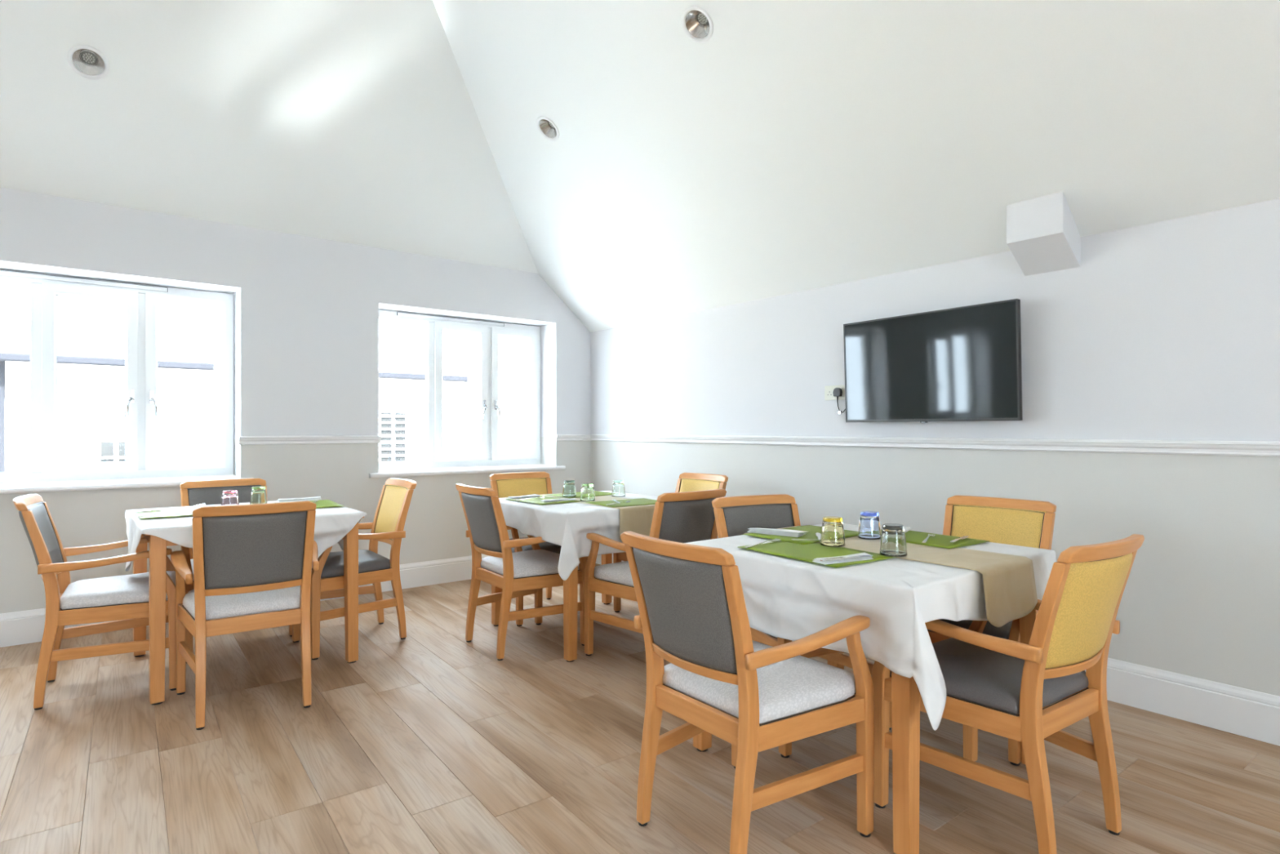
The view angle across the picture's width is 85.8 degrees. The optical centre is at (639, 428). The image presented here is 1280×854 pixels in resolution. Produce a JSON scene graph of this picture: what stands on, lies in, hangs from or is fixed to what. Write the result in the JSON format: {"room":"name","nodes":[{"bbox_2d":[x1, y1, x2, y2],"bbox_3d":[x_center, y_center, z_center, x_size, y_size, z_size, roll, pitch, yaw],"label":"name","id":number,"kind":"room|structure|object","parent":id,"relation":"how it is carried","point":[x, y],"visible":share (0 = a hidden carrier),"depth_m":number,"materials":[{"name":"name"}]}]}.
{"room":"care facility","nodes":[
{"label":"care facility","id":0,"kind":"room"},
{"bbox_2d":[0,186,591,613],"bbox_3d":[-3.337,-0.090,3.993,7.809,2.520,0.330,0,0,-38],"label":"wall","id":1,"kind":"structure","parent":0,"point":[306,308],"depth_m":4.62,"materials":[{"name":"paint"}]},
{"bbox_2d":[0,269,253,493],"bbox_3d":[-3.223,-0.276,4.049,1.627,1.248,0.360,0,0,-38],"label":"window","id":2,"kind":"structure","parent":1,"relation":"in","point":[141,464],"depth_m":4.25,"materials":[{"name":"white plastic"}]},
{"bbox_2d":[0,270,167,291],"bbox_3d":[-3.348,-0.881,4.082,0.898,0.024,0.012,0,0,-38],"label":"vent","id":3,"kind":"object","parent":2,"relation":"attached to","point":[4,274],"depth_m":4.08,"materials":[{"name":"white plastic"}]},
{"bbox_2d":[0,554,488,647],"bbox_3d":[-3.220,1.081,3.863,7.129,0.178,0.018,0,0,-38],"label":"baseboard","id":4,"kind":"structure","parent":1,"relation":"attached to","point":[22,627],"depth_m":5.02,"materials":[{"name":"white"}]},
{"bbox_2d":[238,435,381,444],"bbox_3d":[-2.208,0.074,4.664,0.891,0.056,0.026,0,0,-38],"label":"trim","id":5,"kind":"structure","parent":1,"relation":"attached to","point":[242,440],"depth_m":4.63,"materials":[{"name":"white wood"}]},
{"bbox_2d":[368,309,565,477],"bbox_3d":[-1.382,-0.276,5.513,1.623,1.248,0.360,0,0,-38],"label":"window","id":6,"kind":"structure","parent":1,"relation":"in","point":[435,463],"depth_m":5.69,"materials":[{"name":"white plastic"}]},
{"bbox_2d":[397,312,503,326],"bbox_3d":[-1.506,-0.881,5.548,0.898,0.024,0.012,0,0,-38],"label":"vent","id":7,"kind":"object","parent":6,"relation":"attached to","point":[403,316],"depth_m":5.51,"materials":[{"name":"white plastic"}]},
{"bbox_2d":[555,434,591,440],"bbox_3d":[-0.570,0.074,5.966,0.361,0.056,0.026,0,0,-38],"label":"trim","id":8,"kind":"structure","parent":1,"relation":"attached to","point":[558,437],"depth_m":5.96,"materials":[{"name":"white wood"}]},
{"bbox_2d":[0,0,1279,332],"bbox_3d":[-0.732,-1.883,0.719,7.149,2.055,8.037,0,0,-38],"label":"ceiling","id":9,"kind":"structure","parent":0,"point":[802,145],"depth_m":3.65,"materials":[{"name":"paint"}]},
{"bbox_2d":[66,44,110,79],"bbox_3d":[-2.792,-1.857,3.486,0.126,0.124,0.168,0,0,39],"label":"ceiling light","id":10,"kind":"object","parent":9,"relation":"attached to","point":[88,62],"visible":1,"depth_m":3.51,"materials":[{"name":"white metal"}]},
{"bbox_2d":[536,116,559,141],"bbox_3d":[-0.577,-1.882,4.307,0.168,0.121,0.132,0,0,43],"label":"ceiling light","id":11,"kind":"object","parent":9,"relation":"attached to","point":[546,126],"visible":0.91,"depth_m":4.34,"materials":[{"name":"white metal"}]},
{"bbox_2d":[681,5,713,43],"bbox_3d":[0.268,-1.895,3.220,0.168,0.121,0.132,0,0,43],"label":"ceiling light","id":12,"kind":"object","parent":9,"relation":"attached to","point":[697,24],"visible":1,"depth_m":3.25,"materials":[{"name":"white metal"}]},
{"bbox_2d":[0,563,1279,853],"bbox_3d":[-0.732,1.200,0.719,7.189,0.060,8.077,0,0,-38],"label":"floor","id":13,"kind":"structure","parent":0,"point":[427,742],"depth_m":2.37,"materials":[{"name":"brown wood"}]},
{"bbox_2d":[13,493,176,710],"bbox_3d":[-2.460,0.734,3.147,0.594,0.873,0.574,0,0,-34],"label":"armchair","id":14,"kind":"object","parent":13,"relation":"on","point":[124,599],"visible":0.83,"depth_m":3.01,"materials":[{"name":"brown wood"}]},
{"bbox_2d":[179,478,300,662],"bbox_3d":[-2.259,0.734,3.825,0.574,0.873,0.594,0,0,-41],"label":"armchair","id":15,"kind":"object","parent":13,"relation":"on","point":[193,493],"visible":0.18,"depth_m":3.93,"materials":[{"name":"brown wood"}]},
{"bbox_2d":[170,500,319,729],"bbox_3d":[-1.671,0.734,2.959,0.575,0.873,0.594,0,0,-34],"label":"armchair","id":16,"kind":"object","parent":13,"relation":"on","point":[253,563],"visible":1,"depth_m":2.79,"materials":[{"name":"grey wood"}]},
{"bbox_2d":[133,516,364,704],"bbox_3d":[-2.017,0.796,3.507,0.900,0.748,0.900,0,0,-40],"label":"dining table","id":17,"kind":"object","parent":13,"relation":"on","point":[157,545],"visible":0.4,"depth_m":2.94,"materials":[{"name":"brown wood"}]},
{"bbox_2d":[124,499,366,571],"bbox_3d":[-2.026,0.568,3.514,0.972,0.300,0.944,0,0,-40],"label":"tablecloth","id":18,"kind":"object","parent":17,"relation":"on","point":[332,524],"visible":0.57,"depth_m":3.31,"materials":[{"name":"white fabric"}]},
{"bbox_2d":[132,506,197,519],"bbox_3d":[-2.317,0.412,3.396,0.270,0.003,0.420,0,0,-40],"label":"placemat","id":19,"kind":"object","parent":18,"relation":"on","point":[187,512],"visible":0.77,"depth_m":3.36,"materials":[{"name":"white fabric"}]},
{"bbox_2d":[135,508,182,512],"bbox_3d":[-2.403,0.408,3.455,0.019,0.005,0.210,0,0,40],"label":"knife","id":20,"kind":"object","parent":19,"relation":"on","point":[179,508],"visible":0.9,"depth_m":3.42,"materials":[{"name":"silver metal"}]},
{"bbox_2d":[135,511,182,516],"bbox_3d":[-2.288,0.404,3.278,0.185,0.010,0.023,0,0,-40],"label":"fork","id":21,"kind":"object","parent":19,"relation":"on","point":[168,512],"visible":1,"depth_m":3.27,"materials":[{"name":"silver metal"}]},
{"bbox_2d":[182,502,206,509],"bbox_3d":[-2.301,0.399,3.539,0.037,0.013,0.187,0,0,2],"label":"spoon","id":22,"kind":"object","parent":19,"relation":"on","point":[203,504],"visible":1,"depth_m":3.59,"materials":[{"name":"silver metal"}]},
{"bbox_2d":[221,489,239,505],"bbox_3d":[-2.130,0.368,3.577,0.086,0.097,0.086,0,0,33],"label":"tumbler","id":23,"kind":"object","parent":18,"relation":"on","point":[229,497],"visible":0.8,"depth_m":3.55,"materials":[{"name":"pink glass"}]},
{"bbox_2d":[249,486,266,504],"bbox_3d":[-2.113,0.368,3.813,0.086,0.097,0.086,0,0,40],"label":"tumbler","id":24,"kind":"object","parent":18,"relation":"on","point":[258,495],"visible":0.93,"depth_m":3.78,"materials":[{"name":"clear glass"}]},
{"bbox_2d":[276,499,344,507],"bbox_3d":[-1.810,0.412,3.761,0.280,0.003,0.400,0,0,-35],"label":"placemat","id":25,"kind":"object","parent":18,"relation":"on","point":[322,503],"visible":0.4,"depth_m":3.77,"materials":[{"name":"green fabric"}]},
{"bbox_2d":[277,496,321,501],"bbox_3d":[-1.958,0.402,3.963,0.232,0.012,0.080,0,0,-35],"label":"napkin","id":26,"kind":"object","parent":25,"relation":"on","point":[313,497],"visible":1,"depth_m":3.95,"materials":[{"name":"white fabric"}]},
{"bbox_2d":[288,477,416,659],"bbox_3d":[-1.595,0.734,3.867,0.594,0.873,0.575,0,0,-38],"label":"armchair","id":27,"kind":"object","parent":13,"relation":"on","point":[388,525],"visible":0.8,"depth_m":3.79,"materials":[{"name":"brown wood"}]},
{"bbox_2d":[455,483,586,660],"bbox_3d":[-0.669,0.734,3.761,0.594,0.873,0.574,0,0,-38],"label":"armchair","id":28,"kind":"object","parent":13,"relation":"on","point":[526,572],"visible":0.8,"depth_m":3.60,"materials":[{"name":"brown wood"}]},
{"bbox_2d":[489,471,595,626],"bbox_3d":[-0.669,0.734,4.463,0.575,0.873,0.594,0,0,-35],"label":"armchair","id":29,"kind":"object","parent":13,"relation":"on","point":[523,483],"visible":0.25,"depth_m":4.61,"materials":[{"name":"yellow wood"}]},
{"bbox_2d":[491,553,612,662],"bbox_3d":[-0.287,0.796,4.043,0.900,0.748,0.900,0,0,-38],"label":"dining table","id":30,"kind":"object","parent":13,"relation":"on","point":[570,584],"visible":0.24,"depth_m":3.46,"materials":[{"name":"brown wood"}]},
{"bbox_2d":[498,490,657,580],"bbox_3d":[-0.298,0.574,4.031,1.022,0.313,1.020,0,0,-38],"label":"tablecloth","id":31,"kind":"object","parent":30,"relation":"on","point":[566,525],"visible":0.51,"depth_m":3.54,"materials":[{"name":"white fabric"}]},
{"bbox_2d":[503,495,580,504],"bbox_3d":[-0.572,0.412,4.004,0.270,0.003,0.420,0,0,-42],"label":"placemat","id":32,"kind":"object","parent":31,"relation":"on","point":[535,500],"visible":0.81,"depth_m":3.94,"materials":[{"name":"green fabric"}]},
{"bbox_2d":[506,493,540,498],"bbox_3d":[-0.695,0.405,4.125,0.070,0.012,0.212,0,0,42],"label":"napkin","id":33,"kind":"object","parent":32,"relation":"on","point":[532,495],"visible":1,"depth_m":4.10,"materials":[{"name":"white fabric"}]},
{"bbox_2d":[516,496,544,500],"bbox_3d":[-0.638,0.404,4.015,0.185,0.010,0.023,0,0,-44],"label":"fork","id":34,"kind":"object","parent":32,"relation":"on","point":[542,496],"visible":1,"depth_m":4.01,"materials":[{"name":"silver metal"}]},
{"bbox_2d":[540,497,576,502],"bbox_3d":[-0.465,0.406,3.948,0.216,0.009,0.050,0,0,-30],"label":"napkin","id":35,"kind":"object","parent":32,"relation":"on","point":[571,499],"visible":1,"depth_m":3.93,"materials":[{"name":"white fabric"}]},
{"bbox_2d":[539,493,655,540],"bbox_3d":[-0.256,0.516,4.055,0.359,0.203,0.964,0,0,-38],"label":"table runner","id":36,"kind":"object","parent":31,"relation":"on","point":[635,518],"visible":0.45,"depth_m":3.66,"materials":[{"name":"beige fabric"}]},
{"bbox_2d":[546,490,611,497],"bbox_3d":[-0.360,0.412,4.340,0.400,0.003,0.270,0,0,-42],"label":"placemat","id":37,"kind":"object","parent":36,"relation":"on","point":[596,493],"visible":0.48,"depth_m":4.33,"materials":[{"name":"green fabric"}]},
{"bbox_2d":[562,480,576,497],"bbox_3d":[-0.430,0.360,4.188,0.086,0.097,0.086,0,0,-39],"label":"tumbler","id":38,"kind":"object","parent":37,"relation":"on","point":[569,486],"visible":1,"depth_m":4.16,"materials":[{"name":"clear glass"}]},
{"bbox_2d":[580,483,595,501],"bbox_3d":[-0.299,0.360,3.934,0.086,0.097,0.086,0,0,-11],"label":"tumbler","id":39,"kind":"object","parent":36,"relation":"on","point":[587,494],"visible":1,"depth_m":3.90,"materials":[{"name":"clear glass"}]},
{"bbox_2d":[585,497,657,506],"bbox_3d":[-0.062,0.412,3.861,0.400,0.003,0.290,0,0,-35],"label":"placemat","id":40,"kind":"object","parent":36,"relation":"on","point":[640,501],"visible":0.83,"depth_m":3.85,"materials":[{"name":"green fabric"}]},
{"bbox_2d":[606,501,630,505],"bbox_3d":[-0.119,0.403,3.764,0.023,0.010,0.185,0,0,39],"label":"fork","id":41,"kind":"object","parent":40,"relation":"on","point":[620,501],"visible":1,"depth_m":3.76,"materials":[{"name":"silver metal"}]},
{"bbox_2d":[611,480,625,497],"bbox_3d":[-0.131,0.360,4.189,0.086,0.097,0.086,0,0,20],"label":"tumbler","id":42,"kind":"object","parent":31,"relation":"on","point":[618,486],"visible":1,"depth_m":4.16,"materials":[{"name":"clear glass"}]},
{"bbox_2d":[583,488,726,655],"bbox_3d":[0.101,0.734,3.511,0.574,0.873,0.594,0,0,-39],"label":"armchair","id":43,"kind":"object","parent":13,"relation":"on","point":[685,517],"visible":0.38,"depth_m":3.37,"materials":[{"name":"brown wood"}]},
{"bbox_2d":[613,472,728,612],"bbox_3d":[0.223,0.734,4.386,0.594,0.873,0.574,0,0,-39],"label":"armchair","id":44,"kind":"object","parent":13,"relation":"on","point":[686,482],"visible":0.19,"depth_m":4.51,"materials":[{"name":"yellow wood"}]},
{"bbox_2d":[620,530,874,853],"bbox_3d":[0.282,0.734,2.015,0.594,0.873,0.574,0,0,-38],"label":"armchair","id":45,"kind":"object","parent":13,"relation":"on","point":[693,616],"visible":1,"depth_m":1.87,"materials":[{"name":"brown wood"}]},
{"bbox_2d":[711,493,892,757],"bbox_3d":[0.619,0.734,2.820,0.574,0.873,0.594,0,0,-27],"label":"armchair","id":46,"kind":"object","parent":13,"relation":"on","point":[734,515],"visible":0.27,"depth_m":2.98,"materials":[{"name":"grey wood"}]},
{"bbox_2d":[693,608,1038,853],"bbox_3d":[0.794,0.796,2.452,0.900,0.748,0.900,0,0,-38],"label":"dining table","id":47,"kind":"object","parent":13,"relation":"on","point":[905,693],"visible":0.14,"depth_m":1.87,"materials":[{"name":"brown wood"}]},
{"bbox_2d":[684,523,1056,730],"bbox_3d":[0.795,0.594,2.446,1.011,0.353,1.030,0,0,-38],"label":"tablecloth","id":48,"kind":"object","parent":47,"relation":"on","point":[788,598],"visible":0.5,"depth_m":2.01,"materials":[{"name":"white fabric"}]},
{"bbox_2d":[737,541,896,567],"bbox_3d":[0.584,0.412,2.311,0.295,0.003,0.430,0,0,-34],"label":"placemat","id":49,"kind":"object","parent":48,"relation":"on","point":[807,552],"visible":0.84,"depth_m":2.31,"materials":[{"name":"green fabric"}]},
{"bbox_2d":[745,537,781,547],"bbox_3d":[0.437,0.404,2.450,0.023,0.010,0.205,0,0,43],"label":"fork","id":50,"kind":"object","parent":49,"relation":"on","point":[775,540],"visible":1,"depth_m":2.45,"materials":[{"name":"silver metal"}]},
{"bbox_2d":[820,515,845,546],"bbox_3d":[0.680,0.360,2.430,0.086,0.097,0.086,0,0,-13],"label":"tumbler","id":51,"kind":"object","parent":49,"relation":"on","point":[833,529],"visible":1,"depth_m":2.40,"materials":[{"name":"yellow glass"}]},
{"bbox_2d":[812,552,873,564],"bbox_3d":[0.639,0.405,2.155,0.216,0.012,0.055,0,0,-27],"label":"napkin","id":52,"kind":"object","parent":49,"relation":"on","point":[817,559],"visible":0.69,"depth_m":2.14,"materials":[{"name":"white fabric"}]},
{"bbox_2d":[819,555,873,561],"bbox_3d":[0.643,0.398,2.131,0.210,0.005,0.019,0,0,-27],"label":"knife","id":53,"kind":"object","parent":52,"relation":"on","point":[861,556],"visible":1,"depth_m":2.11,"materials":[{"name":"silver metal"}]},
{"bbox_2d":[840,535,880,553],"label":"table runner","id":54,"kind":"object","parent":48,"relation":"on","point":[852,542],"depth_m":2.48,"materials":[{"name":"beige fabric"}]},
{"bbox_2d":[742,524,857,544],"bbox_3d":[0.652,0.410,2.691,0.410,0.003,0.295,0,0,-38],"label":"placemat","id":55,"kind":"object","parent":54,"relation":"on","point":[812,530],"visible":0.45,"depth_m":2.65,"materials":[{"name":"green fabric"}]},
{"bbox_2d":[747,528,808,537],"bbox_3d":[0.532,0.397,2.660,0.237,0.019,0.050,0,0,36],"label":"napkin","id":56,"kind":"object","parent":55,"relation":"on","point":[795,533],"visible":1,"depth_m":2.64,"materials":[{"name":"white fabric"}]},
{"bbox_2d":[791,538,820,540],"bbox_3d":[0.637,0.398,2.468,0.185,0.010,0.023,0,0,23],"label":"fork","id":57,"kind":"object","parent":55,"relation":"on","point":[792,539],"visible":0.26,"depth_m":2.49,"materials":[{"name":"silver metal"}]},
{"bbox_2d":[815,532,821,541],"bbox_3d":[0.671,0.402,2.578,0.019,0.005,0.210,0,0,12],"label":"knife","id":58,"kind":"object","parent":55,"relation":"on","point":[818,535],"visible":0.79,"depth_m":2.61,"materials":[{"name":"silver metal"}]},
{"bbox_2d":[857,511,881,539],"bbox_3d":[0.865,0.360,2.592,0.086,0.097,0.086,0,0,41],"label":"tumbler","id":59,"kind":"object","parent":54,"relation":"on","point":[869,528],"visible":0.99,"depth_m":2.56,"materials":[{"name":"blue glass"}]},
{"bbox_2d":[879,523,907,556],"bbox_3d":[0.827,0.360,2.246,0.086,0.097,0.086,0,0,-13],"label":"tumbler","id":60,"kind":"object","parent":54,"relation":"on","point":[893,538],"visible":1,"depth_m":2.21,"materials":[{"name":"clear glass"}]},
{"bbox_2d":[880,528,989,548],"bbox_3d":[1.056,0.412,2.616,0.270,0.003,0.410,0,0,-36],"label":"placemat","id":61,"kind":"object","parent":48,"relation":"on","point":[940,540],"visible":0.58,"depth_m":2.53,"materials":[{"name":"green fabric"}]},
{"bbox_2d":[904,526,911,532],"bbox_3d":[1.040,0.402,2.745,0.050,0.009,0.183,0,0,32],"label":"napkin","id":62,"kind":"object","parent":61,"relation":"on","point":[906,528],"visible":0.26,"depth_m":2.76,"materials":[{"name":"white fabric"}]},
{"bbox_2d":[921,533,934,542],"bbox_3d":[1.057,0.400,2.527,0.023,0.010,0.185,0,0,31],"label":"fork","id":63,"kind":"object","parent":61,"relation":"on","point":[925,540],"visible":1,"depth_m":2.52,"materials":[{"name":"silver metal"}]},
{"bbox_2d":[950,535,968,542],"bbox_3d":[1.178,0.404,2.534,0.019,0.005,0.210,0,0,40],"label":"knife","id":64,"kind":"object","parent":61,"relation":"on","point":[955,540],"visible":1,"depth_m":2.51,"materials":[{"name":"silver metal"}]},
{"bbox_2d":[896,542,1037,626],"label":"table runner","id":65,"kind":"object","parent":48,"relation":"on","point":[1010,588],"depth_m":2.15,"materials":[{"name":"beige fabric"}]},
{"bbox_2d":[927,494,1056,765],"bbox_3d":[1.348,0.734,2.774,0.594,0.873,0.575,0,0,-42],"label":"armchair","id":66,"kind":"object","parent":13,"relation":"on","point":[1008,521],"visible":0.27,"depth_m":2.88,"materials":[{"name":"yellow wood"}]},
{"bbox_2d":[871,533,1144,853],"bbox_3d":[1.107,0.734,2.053,0.574,0.873,0.594,0,0,-34],"label":"armchair","id":67,"kind":"object","parent":13,"relation":"on","point":[995,685],"visible":0.84,"depth_m":1.89,"materials":[{"name":"brown wood"}]},
{"bbox_2d":[591,198,1279,696],"bbox_3d":[2.297,0.142,2.918,0.330,2.055,8.367,0,0,-38],"label":"wall","id":68,"kind":"structure","parent":0,"point":[1167,330],"depth_m":3.07,"materials":[{"name":"paint"}]},
{"bbox_2d":[824,384,844,399],"bbox_3d":[1.156,-0.215,4.078,0.012,0.086,0.146,0,0,-38],"label":"wall socket","id":69,"kind":"object","parent":68,"relation":"attached to","point":[828,395],"visible":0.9,"depth_m":4.09,"materials":[{"name":"white plastic"}]},
{"bbox_2d":[832,387,845,413],"bbox_3d":[1.190,-0.165,4.005,0.028,0.155,0.149,0,0,-36],"label":"plug","id":70,"kind":"object","parent":68,"relation":"attached to","point":[837,392],"visible":1,"depth_m":4.03,"materials":[{"name":"black plastic"}]},
{"bbox_2d":[843,298,1022,422],"bbox_3d":[1.493,-0.317,3.587,0.107,0.569,0.962,0,0,-36],"label":"television","id":71,"kind":"object","parent":68,"relation":"attached to","point":[963,363],"visible":1,"depth_m":3.50,"materials":[{"name":"black plastic"}]},
{"bbox_2d":[590,434,1279,456],"bbox_3d":[2.063,0.074,2.925,0.026,0.056,8.010,0,0,-38],"label":"trim","id":72,"kind":"structure","parent":68,"relation":"attached to","point":[1256,448],"depth_m":3.31,"materials":[{"name":"white wood"}]},
{"bbox_2d":[595,553,1279,746],"bbox_3d":[2.064,1.081,2.931,0.018,0.178,8.018,0,0,-38],"label":"baseboard","id":73,"kind":"structure","parent":68,"relation":"attached to","point":[1247,713],"depth_m":2.73,"materials":[{"name":"white"}]},
{"bbox_2d":[1006,191,1079,275],"bbox_3d":[1.816,-0.879,3.101,0.194,0.315,0.235,0,0,-38],"label":"box","id":74,"kind":"object","parent":68,"relation":"attached to","point":[1043,236],"depth_m":3.05,"materials":[{"name":"paint"}]},
{"label":"outside","id":75,"kind":"structure","parent":0,"visible":0},
{"bbox_3d":[-4.269,4.420,9.382,85.000,0.100,100.000,0,0,-38],"label":"ground","id":76,"kind":"structure","parent":75,"visible":0},
{"bbox_2d":[0,281,467,483],"bbox_3d":[-11.545,0.470,13.069,16.600,7.800,7.770,0,0,-38],"label":"building","id":77,"kind":"structure","parent":76,"relation":"on","point":[91,332],"depth_m":11.65,"materials":[{"name":"brick"}]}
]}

